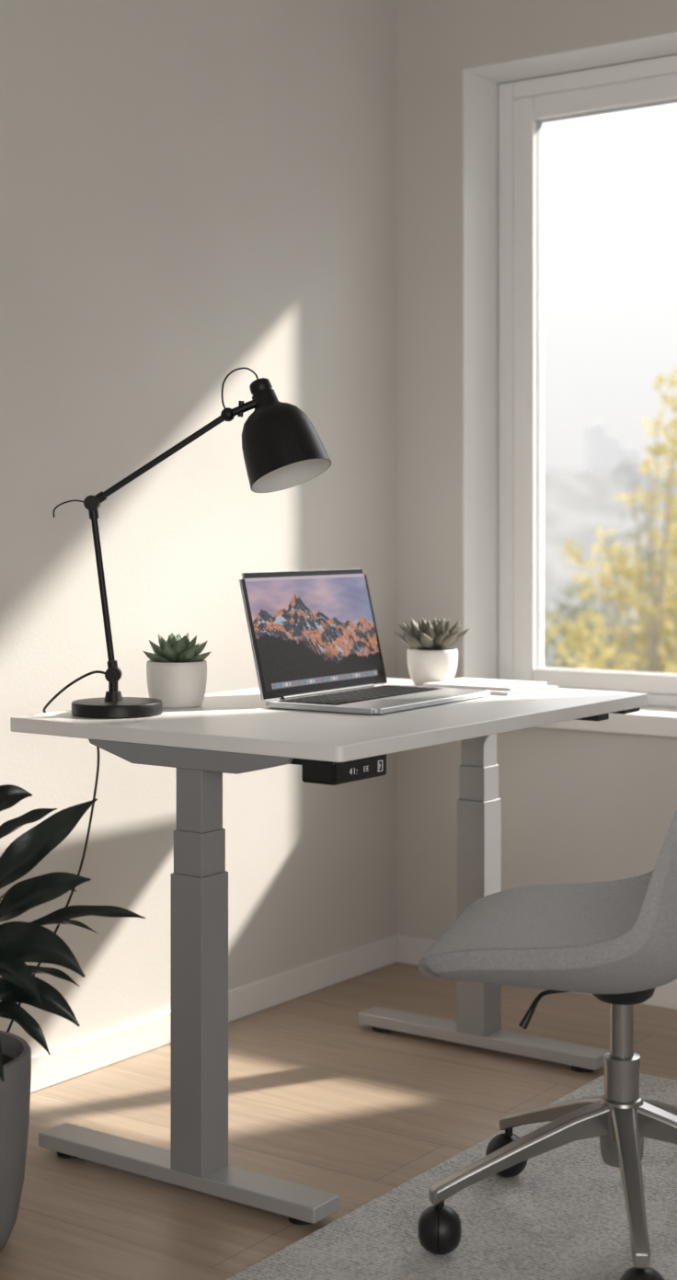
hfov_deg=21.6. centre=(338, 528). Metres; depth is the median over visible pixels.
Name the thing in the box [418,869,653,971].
seat cushion
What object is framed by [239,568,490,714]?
laptop
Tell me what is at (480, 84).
trim
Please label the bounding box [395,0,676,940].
wall
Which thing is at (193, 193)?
wall
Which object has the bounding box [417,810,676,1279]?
office chair
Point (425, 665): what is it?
pot
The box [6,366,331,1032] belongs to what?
desk lamp
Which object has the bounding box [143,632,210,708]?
potted succulent
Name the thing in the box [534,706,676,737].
window sill
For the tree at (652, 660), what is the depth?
12.07 m
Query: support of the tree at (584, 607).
on the hillside
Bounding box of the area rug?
[226,1073,676,1279]
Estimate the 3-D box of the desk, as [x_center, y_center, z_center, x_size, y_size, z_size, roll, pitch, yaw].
[0.022,0.701,3.320,0.712,0.745,1.061,0,0,36]
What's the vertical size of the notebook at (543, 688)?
0.007 m
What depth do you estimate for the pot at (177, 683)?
3.24 m
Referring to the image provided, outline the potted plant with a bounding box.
[0,784,145,1251]
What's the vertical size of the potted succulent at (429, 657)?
0.144 m
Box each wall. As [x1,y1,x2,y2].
[0,0,395,1055]
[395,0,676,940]
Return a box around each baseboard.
[30,934,399,1093]
[397,934,676,1009]
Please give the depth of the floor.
3.28 m
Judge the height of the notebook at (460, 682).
0.006 m
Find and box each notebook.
[422,677,547,690]
[422,685,559,696]
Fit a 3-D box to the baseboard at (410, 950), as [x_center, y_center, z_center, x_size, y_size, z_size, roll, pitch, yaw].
[1.852,1.039,3.185,4.187,0.068,0.013,0,0,36]
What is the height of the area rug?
0.009 m
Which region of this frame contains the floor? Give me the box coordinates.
[0,961,676,1279]
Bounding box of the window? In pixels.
[498,55,676,708]
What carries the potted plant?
on the floor
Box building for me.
[586,420,640,471]
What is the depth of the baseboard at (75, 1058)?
3.87 m
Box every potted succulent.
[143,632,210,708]
[394,617,468,685]
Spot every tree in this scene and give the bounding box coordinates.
[543,366,676,674]
[543,476,676,672]
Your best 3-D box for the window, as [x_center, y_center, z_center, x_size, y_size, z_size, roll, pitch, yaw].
[0.867,-0.344,4.136,1.105,1.525,0.080,0,0,36]
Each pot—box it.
[146,660,206,708]
[406,647,457,685]
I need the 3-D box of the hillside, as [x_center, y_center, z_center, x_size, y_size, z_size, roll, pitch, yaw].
[17.800,2.495,45.549,59.600,10.124,35.101,0,0,0]
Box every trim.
[462,31,676,679]
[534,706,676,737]
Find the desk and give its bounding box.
[10,677,647,1224]
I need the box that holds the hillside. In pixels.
[543,460,676,670]

